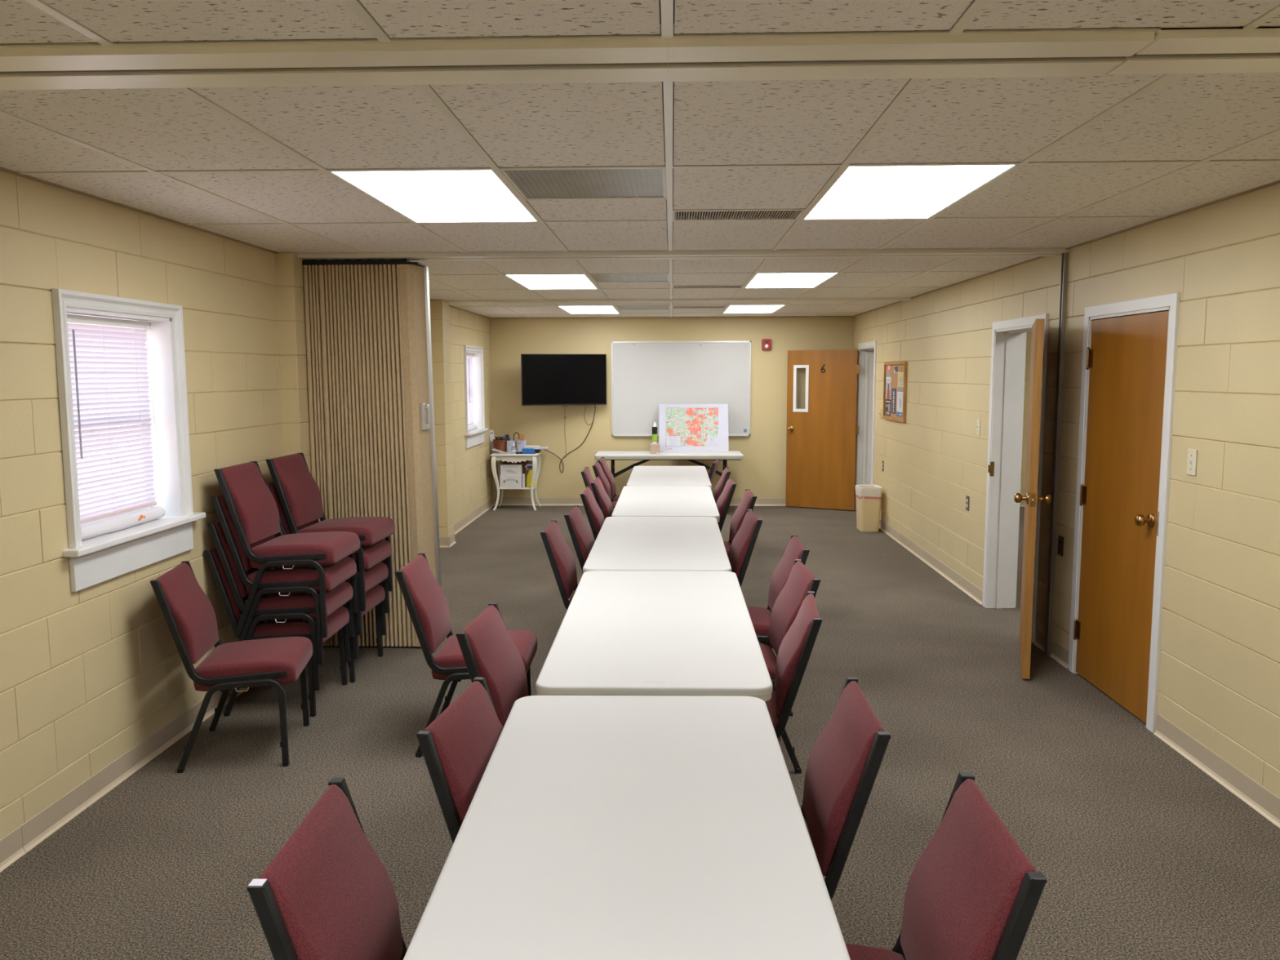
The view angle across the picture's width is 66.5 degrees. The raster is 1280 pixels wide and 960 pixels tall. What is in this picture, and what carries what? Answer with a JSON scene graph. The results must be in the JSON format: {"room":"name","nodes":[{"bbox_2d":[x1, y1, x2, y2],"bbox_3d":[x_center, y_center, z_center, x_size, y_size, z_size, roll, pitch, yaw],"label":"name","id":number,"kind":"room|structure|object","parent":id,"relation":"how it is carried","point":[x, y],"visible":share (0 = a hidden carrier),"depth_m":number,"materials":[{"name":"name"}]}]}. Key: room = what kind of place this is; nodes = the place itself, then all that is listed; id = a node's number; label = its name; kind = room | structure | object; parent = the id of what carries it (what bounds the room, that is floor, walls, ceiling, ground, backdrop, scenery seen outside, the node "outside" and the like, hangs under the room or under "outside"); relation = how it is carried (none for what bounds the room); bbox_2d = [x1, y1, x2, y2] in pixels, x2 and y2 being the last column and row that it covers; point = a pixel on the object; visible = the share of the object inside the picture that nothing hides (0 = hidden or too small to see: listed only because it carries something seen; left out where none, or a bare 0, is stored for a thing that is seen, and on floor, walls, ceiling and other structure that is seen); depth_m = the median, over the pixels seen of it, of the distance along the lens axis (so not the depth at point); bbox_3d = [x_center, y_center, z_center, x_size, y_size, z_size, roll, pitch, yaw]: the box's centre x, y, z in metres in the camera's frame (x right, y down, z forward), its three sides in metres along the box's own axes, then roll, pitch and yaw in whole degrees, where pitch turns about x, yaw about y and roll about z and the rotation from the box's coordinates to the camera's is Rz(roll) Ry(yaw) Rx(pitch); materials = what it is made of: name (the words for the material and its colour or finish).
{"room":"meeting room","nodes":[
{"label":"meeting room","id":0,"kind":"room"},
{"bbox_2d":[0,170,493,839],"bbox_3d":[-2.264,-0.100,5.539,0.202,2.440,14.380,0,6,2],"label":"wall","id":1,"kind":"structure","parent":0,"point":[87,675],"depth_m":3.99,"materials":[{"name":"beige paint"}]},
{"bbox_2d":[51,288,205,591],"bbox_3d":[-2.276,-0.196,4.230,0.262,1.168,1.040,0,6,2],"label":"window","id":2,"kind":"structure","parent":1,"relation":"in","point":[100,558],"depth_m":4.40,"materials":[{"name":"white paint"}]},
{"bbox_2d":[66,314,162,524],"bbox_3d":[-2.288,-0.269,4.197,0.051,0.852,0.753,0,6,2],"label":"window blind","id":3,"kind":"object","parent":2,"relation":"attached to","point":[127,336],"visible":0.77,"depth_m":4.22,"materials":[{"name":"white plastic"}]},
{"bbox_2d":[80,506,165,539],"bbox_3d":[-2.263,0.188,4.231,0.072,0.063,0.700,0,6,2],"label":"cloth","id":4,"kind":"object","parent":2,"relation":"on","point":[117,523],"visible":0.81,"depth_m":4.20,"materials":[{"name":"white fabric"}]},
{"bbox_2d":[0,497,493,872],"bbox_3d":[-2.093,1.062,5.660,0.137,0.102,14.380,0,6,2],"label":"baseboard","id":5,"kind":"structure","parent":1,"relation":"attached to","point":[29,834],"depth_m":4.03,"materials":[{"name":"plastic"}]},
{"bbox_2d":[463,344,488,448],"bbox_3d":[-2.035,-0.995,11.555,0.262,1.168,1.115,0,6,2],"label":"window","id":6,"kind":"structure","parent":1,"relation":"in","point":[475,437],"depth_m":11.94,"materials":[{"name":"white paint"}]},
{"bbox_2d":[466,353,475,425],"bbox_3d":[-2.047,-1.068,11.522,0.051,0.852,0.828,0,6,2],"label":"window blind","id":7,"kind":"object","parent":6,"relation":"attached to","point":[468,356],"visible":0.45,"depth_m":11.73,"materials":[{"name":"white plastic"}]},
{"bbox_2d":[275,252,311,473],"bbox_3d":[-2.098,-0.154,6.070,0.118,2.430,0.361,0,6,2],"label":"wall","id":8,"kind":"structure","parent":0,"point":[290,292],"depth_m":5.85,"materials":[{"name":"beige brick"}]},
{"bbox_2d":[430,299,454,537],"bbox_3d":[-1.971,-0.553,9.727,0.131,2.430,0.281,0,6,2],"label":"wall","id":9,"kind":"structure","parent":0,"point":[439,309],"depth_m":9.62,"materials":[{"name":"beige paint"}]},
{"bbox_2d":[444,297,912,303],"bbox_3d":[0.297,-1.767,9.540,4.655,0.048,0.180,0,6,2],"label":"trim","id":10,"kind":"structure","parent":9,"relation":"attached to","point":[814,299],"depth_m":9.48,"materials":[{"name":"metal"}]},
{"bbox_2d":[0,0,1279,317],"bbox_3d":[0.158,-1.362,5.321,5.055,0.118,14.380,0,6,2],"label":"ceiling","id":11,"kind":"structure","parent":0,"point":[1187,117],"depth_m":2.99,"materials":[{"name":"tile"}]},
{"bbox_2d":[329,167,537,222],"bbox_3d":[-0.792,-1.173,4.040,0.584,0.030,1.184,0,6,2],"label":"recessed light","id":12,"kind":"object","parent":11,"relation":"in","point":[469,195],"visible":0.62,"depth_m":3.91,"materials":[{"name":"white plastic"}]},
{"bbox_2d":[506,274,597,288],"bbox_3d":[-0.672,-1.572,7.696,0.584,0.030,1.224,0,6,2],"label":"recessed light","id":13,"kind":"object","parent":11,"relation":"in","point":[557,281],"visible":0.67,"depth_m":7.61,"materials":[{"name":"white plastic"}]},
{"bbox_2d":[500,162,666,199],"bbox_3d":[-0.193,-1.147,3.723,0.584,0.043,0.589,0,6,2],"label":"ceiling vent","id":14,"kind":"object","parent":11,"relation":"attached to","point":[634,183],"visible":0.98,"depth_m":3.70,"materials":[{"name":"metal"}]},
{"bbox_2d":[558,306,618,314],"bbox_3d":[-0.561,-1.940,11.069,0.584,0.030,1.354,0,6,2],"label":"recessed light","id":15,"kind":"object","parent":11,"relation":"in","point":[571,309],"visible":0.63,"depth_m":11.01,"materials":[{"name":"white plastic"}]},
{"bbox_2d":[588,274,669,282],"bbox_3d":[-0.073,-1.545,7.367,0.584,0.043,0.604,0,6,2],"label":"ceiling vent","id":16,"kind":"object","parent":11,"relation":"attached to","point":[596,277],"visible":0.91,"depth_m":7.38,"materials":[{"name":"metal"}]},
{"bbox_2d":[0,0,1279,317],"bbox_3d":[0.158,-1.303,5.328,4.631,0.005,14.404,0,6,2],"label":"ceiling grid","id":17,"kind":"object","parent":11,"relation":"attached to","point":[666,6],"depth_m":3.33,"materials":[{"name":"metal"}]},
{"bbox_2d":[0,19,1279,90],"bbox_3d":[0.056,-0.968,2.216,4.655,0.048,0.262,0,6,2],"label":"ceiling beam","id":18,"kind":"structure","parent":11,"relation":"attached to","point":[1219,51],"depth_m":2.19,"materials":[{"name":"metal"}]},
{"bbox_2d":[615,303,670,309],"bbox_3d":[0.036,-1.906,10.671,0.584,0.043,0.594,0,6,2],"label":"ceiling vent","id":19,"kind":"object","parent":11,"relation":"attached to","point":[617,307],"visible":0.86,"depth_m":10.69,"materials":[{"name":"metal"}]},
{"bbox_2d":[672,306,726,308],"bbox_3d":[0.645,-1.897,10.652,0.584,0.026,0.274,0,6,2],"label":"ceiling vent","id":20,"kind":"object","parent":11,"relation":"in","point":[712,306],"visible":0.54,"depth_m":10.77,"materials":[{"name":"metal"}]},
{"bbox_2d":[672,285,742,288],"bbox_3d":[0.563,-1.623,8.148,0.584,0.026,0.234,0,6,2],"label":"ceiling vent","id":21,"kind":"object","parent":11,"relation":"in","point":[673,286],"visible":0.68,"depth_m":8.22,"materials":[{"name":"metal"}]},
{"bbox_2d":[672,205,804,220],"bbox_3d":[0.441,-1.221,4.457,0.584,0.026,0.264,0,6,2],"label":"ceiling vent","id":22,"kind":"object","parent":11,"relation":"in","point":[726,215],"visible":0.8,"depth_m":4.50,"materials":[{"name":"metal"}]},
{"bbox_2d":[723,305,784,313],"bbox_3d":[1.267,-1.940,11.009,0.584,0.030,1.354,0,6,2],"label":"recessed light","id":23,"kind":"object","parent":11,"relation":"in","point":[731,308],"visible":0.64,"depth_m":10.96,"materials":[{"name":"white plastic"}]},
{"bbox_2d":[744,272,838,288],"bbox_3d":[1.156,-1.571,7.636,0.584,0.030,1.224,0,6,2],"label":"recessed light","id":24,"kind":"object","parent":11,"relation":"in","point":[814,279],"visible":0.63,"depth_m":7.59,"materials":[{"name":"white plastic"}]},
{"bbox_2d":[803,161,1017,219],"bbox_3d":[1.036,-1.172,3.980,0.584,0.030,1.184,0,6,2],"label":"recessed light","id":25,"kind":"object","parent":11,"relation":"in","point":[882,192],"visible":0.67,"depth_m":3.85,"materials":[{"name":"white plastic"}]},
{"bbox_2d":[0,505,1279,959],"bbox_3d":[1.560,1.165,5.551,7.845,0.100,14.680,0,6,2],"label":"floor","id":26,"kind":"structure","parent":0,"point":[1141,853],"depth_m":4.03,"materials":[{"name":"carpet"}]},
{"bbox_2d":[150,560,312,773],"bbox_3d":[-1.836,0.819,4.470,0.577,0.842,0.525,-1,6,-9],"label":"chair","id":27,"kind":"object","parent":26,"relation":"on","point":[189,615],"visible":1,"depth_m":4.29,"materials":[{"name":"red fabric"}]},
{"bbox_2d":[204,546,349,716],"bbox_3d":[-1.884,0.746,5.137,0.577,0.842,0.525,0,6,1],"label":"chair","id":28,"kind":"object","parent":26,"relation":"on","point":[336,620],"visible":0.42,"depth_m":4.92,"materials":[{"name":"red fabric"}]},
{"bbox_2d":[207,520,352,690],"bbox_3d":[-1.860,0.611,5.122,0.577,0.842,0.525,0,6,1],"label":"chair","id":29,"kind":"object","parent":28,"relation":"on","point":[275,607],"visible":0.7,"depth_m":4.90,"materials":[{"name":"red fabric"}]},
{"bbox_2d":[210,493,356,664],"bbox_3d":[-1.836,0.476,5.106,0.577,0.842,0.525,0,6,1],"label":"chair","id":30,"kind":"object","parent":29,"relation":"on","point":[301,580],"visible":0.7,"depth_m":4.88,"materials":[{"name":"red fabric"}]},
{"bbox_2d":[213,461,359,637],"bbox_3d":[-1.812,0.340,5.091,0.577,0.842,0.525,0,6,1],"label":"chair","id":31,"kind":"object","parent":30,"relation":"on","point":[252,508],"visible":0.97,"depth_m":4.90,"materials":[{"name":"red fabric"}]},
{"bbox_2d":[246,777,407,959],"bbox_3d":[-0.384,1.089,1.943,0.577,0.844,0.525,0,6,0],"label":"chair","id":32,"kind":"object","parent":26,"relation":"on","point":[326,894],"visible":0.84,"depth_m":1.88,"materials":[{"name":"red fabric"}]},
{"bbox_2d":[348,584,385,682],"bbox_3d":[-1.836,0.686,5.686,0.577,0.842,0.525,0,6,3],"label":"chair","id":33,"kind":"object","parent":26,"relation":"on","point":[375,596],"visible":0.2,"depth_m":5.74,"materials":[{"name":"red fabric"}]},
{"bbox_2d":[274,533,388,658],"bbox_3d":[-1.812,0.551,5.671,0.577,0.842,0.525,0,6,3],"label":"chair","id":34,"kind":"object","parent":33,"relation":"on","point":[375,575],"visible":0.16,"depth_m":5.65,"materials":[{"name":"red fabric"}]},
{"bbox_2d":[265,481,391,635],"bbox_3d":[-1.788,0.416,5.655,0.577,0.842,0.525,0,6,3],"label":"chair","id":35,"kind":"object","parent":34,"relation":"on","point":[377,553],"visible":0.31,"depth_m":5.46,"materials":[{"name":"red fabric"}]},
{"bbox_2d":[266,453,395,611],"bbox_3d":[-1.764,0.280,5.640,0.577,0.842,0.525,0,6,3],"label":"chair","id":36,"kind":"object","parent":35,"relation":"on","point":[299,494],"visible":0.7,"depth_m":5.52,"materials":[{"name":"red fabric"}]},
{"bbox_2d":[302,258,440,648],"bbox_3d":[-1.662,-0.160,6.115,0.752,2.429,0.227,0,6,2],"label":"partition","id":37,"kind":"structure","parent":26,"relation":"on","point":[368,326],"depth_m":5.99,"materials":[{"name":"fabric"}]},
{"bbox_2d":[297,245,1069,261],"bbox_3d":[0.175,-1.363,5.854,4.655,0.052,0.200,0,6,2],"label":"partition track","id":38,"kind":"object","parent":37,"relation":"attached to","point":[1049,251],"depth_m":5.79,"materials":[{"name":"metal"}]},
{"bbox_2d":[416,676,503,843],"bbox_3d":[-0.225,1.017,2.607,0.577,0.842,0.525,1,6,9],"label":"chair","id":39,"kind":"object","parent":26,"relation":"on","point":[457,748],"visible":0.15,"depth_m":2.49,"materials":[{"name":"red fabric"}]},
{"bbox_2d":[395,553,537,757],"bbox_3d":[-0.796,0.801,4.604,0.577,0.842,0.525,0,6,1],"label":"chair","id":40,"kind":"object","parent":26,"relation":"on","point":[426,602],"visible":0.62,"depth_m":4.44,"materials":[{"name":"red fabric"}]},
{"bbox_2d":[456,602,528,727],"bbox_3d":[-0.311,0.915,3.539,0.577,0.842,0.525,0,6,6],"label":"chair","id":41,"kind":"object","parent":26,"relation":"on","point":[489,652],"visible":0.2,"depth_m":3.45,"materials":[{"name":"red fabric"}]},
{"bbox_2d":[489,451,542,510],"bbox_3d":[-1.576,0.013,12.493,0.600,0.720,0.443,0,6,2],"label":"side table","id":42,"kind":"object","parent":26,"relation":"on","point":[535,458],"visible":0.92,"depth_m":12.30,"materials":[{"name":"white wood"}]},
{"bbox_2d":[489,430,494,452],"bbox_3d":[-1.900,-0.500,12.581,0.098,0.291,0.007,-4,7,-33],"label":"card","id":43,"kind":"object","parent":42,"relation":"on","point":[491,432],"visible":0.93,"depth_m":12.57,"materials":[{"name":"white paper"}]},
{"bbox_2d":[493,435,506,453],"bbox_3d":[-1.795,-0.458,12.530,0.180,0.210,0.180,0,6,2],"label":"wicker basket","id":44,"kind":"object","parent":42,"relation":"on","point":[500,443],"visible":0.97,"depth_m":12.47,"materials":[{"name":"brown wicker"}]},
{"bbox_2d":[499,474,522,487],"bbox_3d":[-1.633,0.014,12.384,0.280,0.158,0.091,0,6,2],"label":"file box","id":45,"kind":"object","parent":42,"relation":"on","point":[505,481],"visible":1,"depth_m":12.34,"materials":[{"name":"white cardboard"}]},
{"bbox_2d":[500,464,522,475],"bbox_3d":[-1.629,-0.130,12.364,0.266,0.132,0.079,0,6,2],"label":"box","id":46,"kind":"object","parent":45,"relation":"on","point":[505,469],"visible":1,"depth_m":12.33,"materials":[{"name":"white cardboard"}]},
{"bbox_2d":[502,460,528,486],"bbox_3d":[-1.595,-0.083,12.526,0.290,0.320,0.195,0,6,2],"label":"carton","id":47,"kind":"object","parent":42,"relation":"on","point":[524,464],"visible":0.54,"depth_m":12.42,"materials":[{"name":"brown"}]},
{"bbox_2d":[506,431,526,452],"bbox_3d":[-1.582,-0.483,12.516,0.240,0.262,0.127,0,6,2],"label":"caddy","id":48,"kind":"object","parent":42,"relation":"on","point":[521,444],"visible":0.87,"depth_m":12.47,"materials":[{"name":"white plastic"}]},
{"bbox_2d":[499,484,537,489],"bbox_3d":[-1.576,0.091,12.502,0.472,0.022,0.316,0,6,2],"label":"shelf","id":49,"kind":"object","parent":42,"relation":"attached to","point":[531,487],"depth_m":12.35,"materials":[{"name":"wood"}]},
{"bbox_2d":[524,464,535,487],"bbox_3d":[-1.393,-0.055,12.404,0.128,0.288,0.083,0,6,2],"label":"bottle","id":50,"kind":"object","parent":42,"relation":"on","point":[528,480],"visible":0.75,"depth_m":12.38,"materials":[{"name":"yellow plastic"}]},
{"bbox_2d":[540,520,577,609],"bbox_3d":[-0.252,0.683,5.666,0.577,0.842,0.525,0,6,3],"label":"chair","id":51,"kind":"object","parent":26,"relation":"on","point":[561,557],"visible":0.3,"depth_m":5.48,"materials":[{"name":"red fabric"}]},
{"bbox_2d":[564,505,595,573],"bbox_3d":[-0.167,0.612,6.315,0.577,0.842,0.525,0,6,4],"label":"chair","id":52,"kind":"object","parent":26,"relation":"on","point":[583,540],"visible":0.17,"depth_m":6.12,"materials":[{"name":"red fabric"}]},
{"bbox_2d":[580,486,604,540],"bbox_3d":[-0.138,0.496,7.379,0.577,0.842,0.525,0,6,3],"label":"chair","id":53,"kind":"object","parent":26,"relation":"on","point":[595,516],"visible":0.2,"depth_m":7.17,"materials":[{"name":"red fabric"}]},
{"bbox_2d":[581,466,613,511],"bbox_3d":[-0.233,0.321,8.992,0.577,0.842,0.525,0,6,2],"label":"chair","id":54,"kind":"object","parent":26,"relation":"on","point":[587,477],"visible":0.12,"depth_m":8.77,"materials":[{"name":"red fabric"}]},
{"bbox_2d":[590,476,613,519],"bbox_3d":[-0.096,0.418,8.099,0.577,0.842,0.525,0,6,3],"label":"chair","id":55,"kind":"object","parent":26,"relation":"on","point":[602,499],"visible":0.19,"depth_m":7.90,"materials":[{"name":"red fabric"}]},
{"bbox_2d":[592,461,617,508],"bbox_3d":[-0.158,0.258,9.566,0.577,0.842,0.525,0,6,2],"label":"chair","id":56,"kind":"object","parent":26,"relation":"on","point":[597,469],"visible":0.12,"depth_m":9.44,"materials":[{"name":"red fabric"}]},
{"bbox_2d":[597,457,620,502],"bbox_3d":[-0.131,0.201,10.091,0.577,0.842,0.525,0,6,3],"label":"chair","id":57,"kind":"object","parent":26,"relation":"on","point":[606,469],"visible":0.22,"depth_m":9.98,"materials":[{"name":"red fabric"}]},
{"bbox_2d":[403,695,850,959],"bbox_3d":[-0.014,1.120,2.121,0.757,0.729,1.830,0,6,1],"label":"folding table","id":58,"kind":"object","parent":26,"relation":"on","point":[593,827],"visible":1,"depth_m":2.05,"materials":[{"name":"plastic"}]},
{"bbox_2d":[535,570,773,701],"bbox_3d":[0.071,0.914,4.008,0.757,0.729,1.830,0,6,2],"label":"folding table","id":59,"kind":"object","parent":26,"relation":"on","point":[620,633],"visible":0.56,"depth_m":3.61,"materials":[{"name":"plastic"}]},
{"bbox_2d":[582,516,731,572],"bbox_3d":[0.116,0.713,5.856,0.757,0.729,1.830,0,6,2],"label":"folding table","id":60,"kind":"object","parent":26,"relation":"on","point":[683,544],"visible":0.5,"depth_m":5.56,"materials":[{"name":"plastic"}]},
{"bbox_2d":[611,485,719,522],"bbox_3d":[0.207,0.511,7.698,0.757,0.729,1.830,0,6,2],"label":"folding table","id":61,"kind":"object","parent":26,"relation":"on","point":[633,500],"visible":0.56,"depth_m":7.46,"materials":[{"name":"plastic"}]},
{"bbox_2d":[594,450,743,498],"bbox_3d":[0.358,0.029,12.124,1.800,0.729,0.700,0,6,1],"label":"folding table","id":62,"kind":"object","parent":26,"relation":"on","point":[612,455],"visible":0.69,"depth_m":11.80,"materials":[{"name":"plastic"}]},
{"bbox_2d":[652,422,657,443],"bbox_3d":[0.183,-0.531,12.145,0.069,0.380,0.068,0,6,2],"label":"spray bottle","id":63,"kind":"object","parent":62,"relation":"on","point":[654,428],"visible":0.77,"depth_m":12.11,"materials":[{"name":"green"}]},
{"bbox_2d":[649,443,660,453],"bbox_3d":[0.185,-0.381,11.959,0.120,0.122,0.112,0,6,2],"label":"cube","id":64,"kind":"object","parent":62,"relation":"on","point":[655,448],"visible":1,"depth_m":11.91,"materials":[{"name":"white paper"}]},
{"bbox_2d":[658,404,728,451],"bbox_3d":[0.681,-0.664,12.398,0.880,0.592,0.256,0,6,2],"label":"map poster","id":65,"kind":"object","parent":62,"relation":"on","point":[682,427],"visible":1,"depth_m":12.39,"materials":[{"name":"grey paper"}]},
{"bbox_2d":[665,408,718,446],"bbox_3d":[0.661,-0.675,12.398,0.668,0.516,0.003,0,-17,3],"label":"print","id":66,"kind":"object","parent":65,"relation":"attached to","point":[693,425],"depth_m":12.40},
{"bbox_2d":[626,466,711,488],"bbox_3d":[0.286,0.310,9.541,0.757,0.729,1.830,0,6,2],"label":"folding table","id":67,"kind":"object","parent":26,"relation":"on","point":[640,475],"visible":0.53,"depth_m":9.35,"materials":[{"name":"plastic"}]},
{"bbox_2d":[707,458,719,484],"bbox_3d":[0.495,0.223,9.868,0.577,0.842,0.525,1,6,10],"label":"chair","id":68,"kind":"object","parent":26,"relation":"on","point":[711,473],"visible":0.16,"depth_m":9.61,"materials":[{"name":"red fabric"}]},
{"bbox_2d":[712,466,730,502],"bbox_3d":[0.531,0.320,8.975,0.577,0.842,0.525,0,6,2],"label":"chair","id":69,"kind":"object","parent":26,"relation":"on","point":[719,487],"visible":0.23,"depth_m":8.75,"materials":[{"name":"red fabric"}]},
{"bbox_2d":[715,477,736,532],"bbox_3d":[0.480,0.425,8.012,0.577,0.842,0.525,0,6,1],"label":"chair","id":70,"kind":"object","parent":26,"relation":"on","point":[723,502],"visible":0.21,"depth_m":7.79,"materials":[{"name":"red fabric"}]},
{"bbox_2d":[723,488,756,559],"bbox_3d":[0.545,0.511,7.225,0.577,0.842,0.525,0,6,0],"label":"chair","id":71,"kind":"object","parent":26,"relation":"on","point":[748,501],"visible":0.23,"depth_m":7.13,"materials":[{"name":"red fabric"}]},
{"bbox_2d":[728,509,762,586],"bbox_3d":[0.439,0.634,6.097,0.577,0.842,0.525,0,6,-2],"label":"chair","id":72,"kind":"object","parent":26,"relation":"on","point":[743,544],"visible":0.26,"depth_m":5.90,"materials":[{"name":"red fabric"}]},
{"bbox_2d":[746,534,809,715],"bbox_3d":[0.559,0.740,5.122,0.577,0.842,0.525,0,6,1],"label":"chair","id":73,"kind":"object","parent":26,"relation":"on","point":[760,617],"visible":0.41,"depth_m":5.05,"materials":[{"name":"red fabric"}]},
{"bbox_2d":[759,559,820,773],"bbox_3d":[0.476,0.818,4.413,0.577,0.842,0.525,0,6,-1],"label":"chair","id":74,"kind":"object","parent":26,"relation":"on","point":[800,580],"visible":0.3,"depth_m":4.33,"materials":[{"name":"red fabric"}]},
{"bbox_2d":[764,591,822,764],"bbox_3d":[0.390,0.887,3.776,0.577,0.842,0.525,1,6,7],"label":"chair","id":75,"kind":"object","parent":26,"relation":"on","point":[795,649],"visible":0.35,"depth_m":3.55,"materials":[{"name":"red fabric"}]},
{"bbox_2d":[800,676,890,899],"bbox_3d":[0.330,1.011,2.648,0.577,0.842,0.525,0,6,2],"label":"chair","id":76,"kind":"object","parent":26,"relation":"on","point":[844,762],"visible":0.32,"depth_m":2.48,"materials":[{"name":"red fabric"}]},
{"bbox_2d":[855,484,882,532],"bbox_3d":[2.497,0.309,10.681,0.242,0.484,0.306,0,6,0],"label":"wastebasket","id":77,"kind":"object","parent":26,"relation":"on","point":[868,497],"visible":1,"depth_m":10.56,"materials":[{"name":"beige plastic"}]},
{"bbox_2d":[844,772,1047,959],"bbox_3d":[0.431,1.083,1.978,0.577,0.842,0.525,0,6,3],"label":"chair","id":78,"kind":"object","parent":26,"relation":"on","point":[972,893],"visible":0.85,"depth_m":1.90,"materials":[{"name":"red fabric"}]},
{"bbox_2d":[489,314,1031,501],"bbox_3d":[1.693,-0.915,12.626,7.645,2.500,0.201,0,6,2],"label":"wall","id":79,"kind":"structure","parent":0,"point":[762,470],"depth_m":12.58,"materials":[{"name":"beige paint"}]},
{"bbox_2d":[520,353,606,405],"bbox_3d":[-0.988,-1.276,12.448,1.090,0.652,0.271,-2,6,-16],"label":"television","id":80,"kind":"object","parent":79,"relation":"attached to","point":[547,380],"visible":1,"depth_m":12.32,"materials":[{"name":"black plastic"}]},
{"bbox_2d":[543,404,595,472],"bbox_3d":[-0.907,-0.570,12.625,0.683,0.970,0.111,0,6,2],"label":"power cable","id":81,"kind":"object","parent":80,"relation":"hanging from","point":[595,405],"visible":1,"depth_m":12.68,"materials":[{"name":"brown plastic"}]},
{"bbox_2d":[493,497,785,506],"bbox_3d":[0.400,0.285,12.721,4.655,0.102,0.017,0,6,2],"label":"baseboard","id":82,"kind":"structure","parent":79,"relation":"attached to","point":[506,501],"depth_m":12.77,"materials":[{"name":"plastic"}]},
{"bbox_2d":[611,340,751,435],"bbox_3d":[0.525,-1.172,12.544,1.790,1.216,0.045,0,6,2],"label":"whiteboard","id":83,"kind":"object","parent":79,"relation":"attached to","point":[646,375],"visible":0.97,"depth_m":12.54,"materials":[{"name":"plastic"}]},
{"bbox_2d":[613,435,747,435],"bbox_3d":[0.527,-0.572,12.599,1.730,0.010,0.025,0,6,2],"label":"tray","id":84,"kind":"object","parent":83,"relation":"on","point":[614,435],"depth_m":12.60,"materials":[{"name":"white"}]},
{"bbox_2d":[761,338,771,350],"bbox_3d":[1.613,-1.727,12.435,0.118,0.140,0.074,0,6,2],"label":"fire alarm","id":85,"kind":"object","parent":79,"relation":"attached to","point":[766,343],"visible":1,"depth_m":12.42,"materials":[{"name":"red"}]},
{"bbox_2d":[853,183,1279,798],"bbox_3d":[2.577,-0.097,5.380,0.182,2.440,14.380,0,6,2],"label":"wall","id":86,"kind":"structure","parent":0,"point":[1219,683],"depth_m":4.45,"materials":[{"name":"beige paint"}]},
{"bbox_2d":[0,166,1279,318],"bbox_3d":[0.158,-1.301,5.328,4.655,0.006,14.380,0,6,2],"label":"trim","id":87,"kind":"structure","parent":86,"relation":"attached to","point":[2,169],"depth_m":4.66,"materials":[{"name":"beige"}]},
{"bbox_2d":[785,341,876,511],"bbox_3d":[2.624,-0.630,11.951,0.800,2.075,1.730,-4,7,-32],"label":"door","id":88,"kind":"structure","parent":86,"relation":"in","point":[830,442],"depth_m":12.20,"materials":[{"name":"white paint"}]},
{"bbox_2d":[882,360,907,422],"bbox_3d":[2.628,-0.917,10.080,0.030,0.604,0.940,0,6,2],"label":"cork board","id":89,"kind":"object","parent":86,"relation":"attached to","point":[903,366],"visible":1,"depth_m":9.99,"materials":[{"name":"brown wood"}]},
{"bbox_2d":[884,377,891,416],"bbox_3d":[2.636,-0.890,10.369,0.003,0.410,0.250,0,6,2],"label":"flyer","id":90,"kind":"object","parent":89,"relation":"attached to","point":[888,380],"visible":1,"depth_m":10.35,"materials":[{"name":"grey paper"}]},
{"bbox_2d":[891,387,896,413],"bbox_3d":[2.630,-0.819,10.120,0.003,0.263,0.190,0,6,2],"label":"flyer","id":91,"kind":"object","parent":89,"relation":"attached to","point":[894,390],"visible":1,"depth_m":10.12,"materials":[{"name":"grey paper"}]},
{"bbox_2d":[896,391,902,417],"bbox_3d":[2.621,-0.762,9.830,0.002,0.252,0.300,0,6,2],"label":"flyer","id":92,"kind":"object","parent":89,"relation":"attached to","point":[900,394],"visible":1,"depth_m":9.84,"materials":[{"name":"white paper"}]},
{"bbox_2d":[897,372,903,391],"bbox_3d":[2.620,-0.988,9.803,0.002,0.192,0.285,0,6,2],"label":"flyer","id":93,"kind":"object","parent":89,"relation":"attached to","point":[900,375],"visible":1,"depth_m":9.80,"materials":[{"name":"beige paper"}]},
{"bbox_2d":[982,313,1051,679],"bbox_3d":[2.516,-0.003,6.197,0.445,2.075,1.886,1,6,15],"label":"door","id":94,"kind":"structure","parent":86,"relation":"in","point":[1008,350],"depth_m":6.96,"materials":[{"name":"white paint"}]},
{"bbox_2d":[1044,252,1068,655],"bbox_3d":[2.493,-0.132,5.841,0.028,2.410,0.042,0,6,2],"label":"trim","id":95,"kind":"structure","parent":86,"relation":"attached to","point":[1064,256],"depth_m":5.83,"materials":[{"name":"silver metal"}]},
{"bbox_2d":[1057,535,1063,556],"bbox_3d":[2.497,0.390,5.798,0.008,0.116,0.072,0,6,2],"label":"wall outlet","id":96,"kind":"object","parent":86,"relation":"attached to","point":[1060,539],"visible":1,"depth_m":5.79,"materials":[{"name":"brown"}]},
{"bbox_2d":[879,519,1279,828],"bbox_3d":[2.483,1.065,5.510,0.017,0.102,14.380,0,6,2],"label":"baseboard","id":97,"kind":"structure","parent":86,"relation":"attached to","point":[1248,790],"depth_m":4.36,"materials":[{"name":"plastic"}]},
{"bbox_2d":[1067,292,1180,733],"bbox_3d":[2.545,0.124,5.045,0.293,2.073,1.001,0,6,2],"label":"door","id":98,"kind":"structure","parent":86,"relation":"in","point":[1130,347],"depth_m":4.99,"materials":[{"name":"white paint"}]},
{"bbox_2d":[1186,448,1197,475],"bbox_3d":[2.445,-0.079,4.335,0.018,0.116,0.072,0,6,2],"label":"light switch","id":99,"kind":"object","parent":86,"relation":"attached to","point":[1192,454],"visible":1,"depth_m":4.33,"materials":[{"name":"beige plastic"}]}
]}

